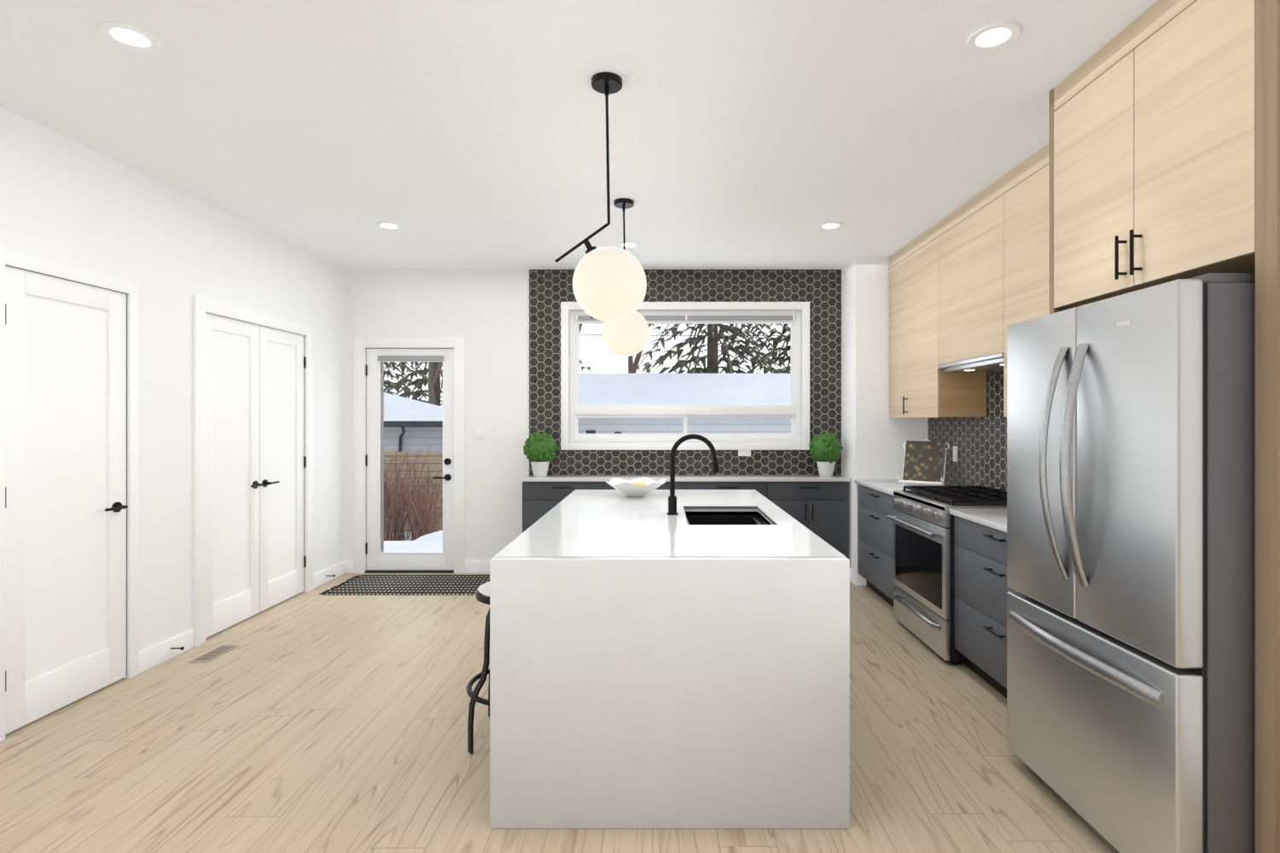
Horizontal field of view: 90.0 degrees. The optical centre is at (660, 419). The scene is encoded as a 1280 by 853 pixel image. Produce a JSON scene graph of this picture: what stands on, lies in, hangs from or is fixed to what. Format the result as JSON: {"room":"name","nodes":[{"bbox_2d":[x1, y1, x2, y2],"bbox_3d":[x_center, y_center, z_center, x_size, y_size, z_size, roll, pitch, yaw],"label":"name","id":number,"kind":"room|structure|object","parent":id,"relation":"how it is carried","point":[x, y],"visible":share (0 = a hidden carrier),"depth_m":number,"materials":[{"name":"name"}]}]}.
{"room":"kitchen","nodes":[
{"label":"kitchen","id":0,"kind":"room"},
{"bbox_2d":[0,105,344,678],"bbox_3d":[-2.960,0.015,1.100,0.200,2.750,9.800,0,0,0],"label":"wall","id":1,"kind":"structure","parent":0,"point":[64,202],"depth_m":3.71,"materials":[{"name":"white paint"}]},
{"bbox_2d":[5,264,127,734],"bbox_3d":[-2.858,0.349,3.106,0.092,2.058,0.662,0,0,0],"label":"door","id":2,"kind":"structure","parent":1,"relation":"in","point":[66,340],"depth_m":3.07,"materials":[{"name":"white wood"}]},
{"bbox_2d":[0,250,138,742],"bbox_3d":[-2.852,0.330,3.106,0.016,2.120,0.762,0,0,0],"label":"door frame","id":3,"kind":"structure","parent":1,"relation":"attached to","point":[8,258],"depth_m":3.43,"materials":[{"name":"white wood"}]},
{"bbox_2d":[192,294,313,646],"bbox_3d":[-2.849,0.312,4.572,0.022,2.154,1.327,0,0,0],"label":"door frame","id":4,"kind":"structure","parent":1,"relation":"attached to","point":[201,305],"depth_m":3.99,"materials":[{"name":"white wood"}]},
{"bbox_2d":[205,312,305,638],"bbox_3d":[-2.858,0.349,4.572,0.092,2.058,1.156,0,0,0],"label":"closet door","id":5,"kind":"structure","parent":1,"relation":"in","point":[255,458],"depth_m":4.48,"materials":[{"name":"white wood"}]},
{"bbox_2d":[138,560,851,674],"bbox_3d":[-0.612,1.332,1.100,4.495,0.114,9.400,0,0,0],"label":"baseboard","id":6,"kind":"structure","parent":1,"relation":"attached to","point":[151,657],"depth_m":3.85,"materials":[{"name":"white wood"}]},
{"bbox_2d":[0,573,1119,852],"bbox_3d":[-0.305,1.440,1.100,5.510,0.100,9.800,0,0,0],"label":"floor","id":7,"kind":"structure","parent":0,"point":[335,724],"depth_m":2.63,"materials":[{"name":"brown wood"}]},
{"bbox_2d":[188,645,239,663],"bbox_3d":[-2.645,1.388,3.800,0.110,0.003,0.280,0,0,0],"label":"floor vent","id":8,"kind":"object","parent":7,"relation":"in","point":[207,657],"visible":1,"depth_m":3.79,"materials":[{"name":"beige"}]},
{"bbox_2d":[319,575,489,594],"bbox_3d":[-2.030,1.384,5.385,1.368,0.010,0.630,0,0,0],"label":"rug","id":9,"kind":"object","parent":7,"relation":"on","point":[359,584],"visible":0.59,"depth_m":5.34,"materials":[{"name":"black fabric"}]},
{"bbox_2d":[465,581,489,754],"bbox_3d":[-0.625,1.059,2.830,0.448,0.654,0.448,0,0,0],"label":"stool","id":10,"kind":"object","parent":7,"relation":"on","point":[484,590],"visible":0.25,"depth_m":2.70,"materials":[{"name":"black metal"}]},
{"bbox_2d":[489,489,849,828],"bbox_3d":[0.032,0.932,3.261,1.222,0.914,2.178,0,0,0],"label":"kitchen island","id":11,"kind":"object","parent":7,"relation":"on","point":[650,667],"visible":1,"depth_m":2.17,"materials":[{"name":"stone"}]},
{"bbox_2d":[604,477,665,497],"bbox_3d":[-0.157,0.424,3.970,0.382,0.103,0.371,0,0,0],"label":"bowl","id":12,"kind":"object","parent":11,"relation":"on","point":[639,487],"visible":1,"depth_m":3.90,"materials":[{"name":"white ceramic"}]},
{"bbox_2d":[666,434,718,515],"bbox_3d":[0.162,0.273,3.186,0.260,0.402,0.104,0,0,0],"label":"faucet","id":13,"kind":"object","parent":11,"relation":"on","point":[672,498],"visible":1,"depth_m":3.20,"materials":[{"name":"black metal"}]},
{"bbox_2d":[521,475,849,558],"bbox_3d":[0.216,0.945,5.619,2.810,0.890,0.338,0,0,0],"label":"base cabinet","id":14,"kind":"object","parent":7,"relation":"on","point":[821,504],"depth_m":5.49,"materials":[{"name":"grey"}]},
{"bbox_2d":[523,432,557,477],"bbox_3d":[-1.058,0.305,5.630,0.282,0.390,0.282,0,0,25],"label":"plant","id":15,"kind":"object","parent":14,"relation":"on","point":[538,449],"visible":1,"depth_m":5.56,"materials":[{"name":"green plant"}]},
{"bbox_2d":[808,431,843,477],"bbox_3d":[1.456,0.302,5.628,0.286,0.395,0.295,0,0,0],"label":"plant","id":16,"kind":"object","parent":14,"relation":"on","point":[826,449],"visible":1,"depth_m":5.56,"materials":[{"name":"green plant"}]},
{"bbox_2d":[854,479,1016,698],"bbox_3d":[1.927,0.945,4.005,0.624,0.890,2.706,0,0,0],"label":"base cabinet","id":17,"kind":"object","parent":7,"relation":"on","point":[980,588],"visible":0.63,"depth_m":3.44,"materials":[{"name":"grey wood"}]},
{"bbox_2d":[896,439,949,486],"bbox_3d":[1.986,0.323,4.826,0.338,0.353,0.252,0,0,38],"label":"cookbook stand","id":18,"kind":"object","parent":17,"relation":"on","point":[923,460],"visible":0.98,"depth_m":4.80,"materials":[{"name":"white"}]},
{"bbox_2d":[886,486,1006,664],"bbox_3d":[1.890,0.921,4.004,0.698,0.938,0.808,0,0,0],"label":"range","id":19,"kind":"object","parent":7,"relation":"on","point":[923,525],"visible":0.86,"depth_m":3.86,"materials":[{"name":"silver metal"}]},
{"bbox_2d":[1006,273,1255,852],"bbox_3d":[1.763,0.493,2.177,0.872,1.792,0.865,0,0,0],"label":"fridge","id":20,"kind":"object","parent":7,"relation":"on","point":[1131,416],"depth_m":1.88,"materials":[{"name":"silver metal"}]},
{"bbox_2d":[1049,0,1279,852],"bbox_3d":[1.905,0.015,2.160,0.668,2.749,0.980,0,0,0],"label":"cabinet","id":21,"kind":"object","parent":7,"relation":"on","point":[1165,142],"visible":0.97,"depth_m":1.95,"materials":[{"name":"beige wood"}]},
{"bbox_2d":[344,269,802,560],"bbox_3d":[-0.205,0.015,5.900,5.310,2.750,0.200,0,0,0],"label":"wall","id":22,"kind":"structure","parent":0,"point":[489,309],"depth_m":5.80,"materials":[{"name":"white paint"}]},
{"bbox_2d":[353,337,465,573],"bbox_3d":[-2.274,0.323,5.892,1.000,2.135,0.216,0,0,0],"label":"door frame","id":23,"kind":"structure","parent":22,"relation":"attached to","point":[360,344],"depth_m":5.78,"materials":[{"name":"white wood"}]},
{"bbox_2d":[366,348,453,570],"bbox_3d":[-2.274,0.358,5.818,0.811,2.025,0.096,0,0,0],"label":"exterior door","id":24,"kind":"structure","parent":22,"relation":"in","point":[376,559],"depth_m":5.82,"materials":[{"name":"white wood"}]},
{"bbox_2d":[472,427,485,440],"bbox_3d":[-1.640,0.125,5.795,0.116,0.116,0.008,0,0,0],"label":"switch","id":25,"kind":"object","parent":22,"relation":"attached to","point":[479,433],"visible":1,"depth_m":5.79,"materials":[{"name":"white plastic"}]},
{"bbox_2d":[560,302,809,449],"bbox_3d":[0.225,-0.395,5.840,2.246,1.336,0.140,0,0,0],"label":"window","id":26,"kind":"structure","parent":22,"relation":"in","point":[577,317],"depth_m":5.83,"materials":[{"name":"white plastic"}]},
{"bbox_2d":[529,269,841,475],"bbox_3d":[0.223,-0.420,5.795,2.826,1.879,0.010,0,0,0],"label":"wall tile","id":27,"kind":"structure","parent":22,"relation":"attached to","point":[548,288],"depth_m":5.79,"materials":[{"name":"black tile"}]},
{"bbox_2d":[738,449,750,456],"bbox_3d":[0.760,0.295,5.786,0.116,0.070,0.008,0,0,0],"label":"outlet","id":28,"kind":"object","parent":27,"relation":"attached to","point":[741,452],"visible":1,"depth_m":5.78,"materials":[{"name":"white plastic"}]},
{"bbox_2d":[0,0,1157,269],"bbox_3d":[-0.305,-1.410,1.100,5.510,0.100,9.800,0,0,0],"label":"ceiling","id":29,"kind":"structure","parent":0,"point":[738,130],"depth_m":2.82,"materials":[{"name":"paint"}]},
{"bbox_2d":[98,21,161,52],"bbox_3d":[-1.880,-1.356,2.270,0.172,0.007,0.172,0,0,0],"label":"recessed light","id":30,"kind":"object","parent":29,"relation":"in","point":[125,35],"visible":1,"depth_m":2.26,"materials":[{"name":"white"}]},
{"bbox_2d":[375,221,401,230],"bbox_3d":[-1.900,-1.356,4.480,0.172,0.007,0.172,0,0,0],"label":"recessed light","id":31,"kind":"object","parent":29,"relation":"in","point":[386,225],"visible":1,"depth_m":4.47,"materials":[{"name":"white"}]},
{"bbox_2d":[554,71,646,321],"bbox_3d":[-0.213,-0.877,2.571,0.321,0.966,0.296,0,0,39],"label":"pendant light","id":32,"kind":"object","parent":29,"relation":"hanging from","point":[609,283],"visible":1,"depth_m":2.47,"materials":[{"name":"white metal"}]},
{"bbox_2d":[590,197,649,356],"bbox_3d":[-0.226,-0.877,3.994,0.321,0.966,0.296,0,0,39],"label":"pendant light","id":33,"kind":"object","parent":29,"relation":"hanging from","point":[628,336],"visible":0.81,"depth_m":3.89,"materials":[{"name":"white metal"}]},
{"bbox_2d":[617,241,639,248],"bbox_3d":[-0.245,-1.356,4.960,0.172,0.007,0.172,0,0,0],"label":"recessed light","id":34,"kind":"object","parent":29,"relation":"in","point":[628,244],"visible":0.88,"depth_m":4.95,"materials":[{"name":"white"}]},
{"bbox_2d":[818,221,843,230],"bbox_3d":[1.190,-1.356,4.480,0.172,0.007,0.172,0,0,0],"label":"recessed light","id":35,"kind":"object","parent":29,"relation":"in","point":[829,225],"visible":1,"depth_m":4.47,"materials":[{"name":"white"}]},
{"bbox_2d":[965,21,1020,52],"bbox_3d":[1.180,-1.356,2.270,0.172,0.007,0.172,0,0,0],"label":"recessed light","id":36,"kind":"object","parent":29,"relation":"in","point":[995,36],"visible":1,"depth_m":2.26,"materials":[{"name":"white"}]},
{"bbox_2d":[841,257,928,585],"bbox_3d":[1.943,0.015,5.580,0.614,2.750,0.440,0,0,0],"label":"wall","id":37,"kind":"structure","parent":0,"point":[872,442],"depth_m":5.36,"materials":[{"name":"white paint"}]},
{"bbox_2d":[953,446,957,461],"bbox_3d":[2.237,0.260,4.860,0.008,0.116,0.070,0,0,0],"label":"outlet","id":38,"kind":"object","parent":37,"relation":"attached to","point":[955,448],"visible":1,"depth_m":4.85,"materials":[{"name":"white plastic"}]},
{"bbox_2d":[928,370,1006,490],"bbox_3d":[2.245,0.030,4.010,0.008,0.980,2.699,0,0,0],"label":"wall tile","id":39,"kind":"structure","parent":37,"relation":"attached to","point":[980,442],"depth_m":4.49,"materials":[{"name":"black tile"}]},
{"bbox_2d":[889,142,1049,418],"bbox_3d":[2.054,-0.688,3.994,0.371,1.344,2.687,0,0,0],"label":"upper cabinet","id":40,"kind":"object","parent":37,"relation":"attached to","point":[956,289],"visible":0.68,"depth_m":4.05,"materials":[{"name":"brown wood"}]},
{"bbox_2d":[937,352,1003,372],"bbox_3d":[2.070,-0.351,3.975,0.339,0.058,0.834,0,0,0],"label":"range hood","id":41,"kind":"object","parent":40,"relation":"attached to","point":[992,363],"visible":0.63,"depth_m":3.98,"materials":[{"name":"metal"}]},
{"label":"outside","id":42,"kind":"structure","parent":0,"visible":0},
{"bbox_2d":[579,334,790,336],"bbox_3d":[1.000,-2.136,13.250,30.001,0.828,0.116,0,0,0],"label":"cables","id":43,"kind":"object","parent":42,"point":[579,334],"visible":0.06,"depth_m":13.19,"materials":[{"name":"grey plastic"}]},
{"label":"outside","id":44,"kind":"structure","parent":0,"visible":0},
{"bbox_2d":[387,531,436,541],"bbox_3d":[0.000,2.440,43.200,120.000,0.300,73.600,0,0,0],"label":"ground","id":45,"kind":"structure","parent":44,"point":[405,532],"depth_m":12.49,"materials":[{"name":"grey"}]},
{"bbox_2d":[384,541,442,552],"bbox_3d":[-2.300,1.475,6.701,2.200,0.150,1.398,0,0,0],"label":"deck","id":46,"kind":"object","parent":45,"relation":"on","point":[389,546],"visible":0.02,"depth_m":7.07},
{"bbox_2d":[384,392,442,452],"bbox_3d":[-8.150,0.115,16.745,9.700,4.349,4.510,0,0,0],"label":"neighbouring building","id":47,"kind":"structure","parent":45,"relation":"on","point":[414,425],"depth_m":15.00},
{"bbox_2d":[384,447,442,541],"bbox_3d":[-5.218,1.401,11.681,3.601,1.786,2.448,0,0,0],"label":"shrubs","id":48,"kind":"object","parent":45,"relation":"on","point":[420,520],"visible":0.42,"depth_m":11.50,"materials":[{"name":"brown plant"}]},
{"bbox_2d":[384,450,442,533],"bbox_3d":[-6.325,1.460,12.960,9.450,1.659,0.120,0,0,0],"label":"fence","id":49,"kind":"object","parent":45,"relation":"on","point":[434,460],"visible":0.03,"depth_m":12.90,"materials":[{"name":"brown wood"}]},
{"bbox_2d":[413,529,442,541],"bbox_3d":[-3.820,2.215,8.522,4.149,1.450,1.828,0,0,-9],"label":"snowbank","id":50,"kind":"object","parent":45,"relation":"on","point":[438,536],"visible":0.03,"depth_m":8.47,"materials":[{"name":"white snow"}]},
{"bbox_2d":[384,324,790,406],"bbox_3d":[-1.169,-8.662,27.272,34.113,22.097,14.260,0,0,-2],"label":"trees","id":51,"kind":"object","parent":45,"relation":"on","point":[434,370],"visible":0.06,"depth_m":26.81,"materials":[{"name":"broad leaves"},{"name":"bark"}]},
{"bbox_2d":[578,373,791,433],"bbox_3d":[5.400,0.529,16.990,17.800,3.519,6.920,0,0,0],"label":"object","id":52,"kind":"structure","parent":45,"relation":"on","point":[595,389],"depth_m":14.49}
]}

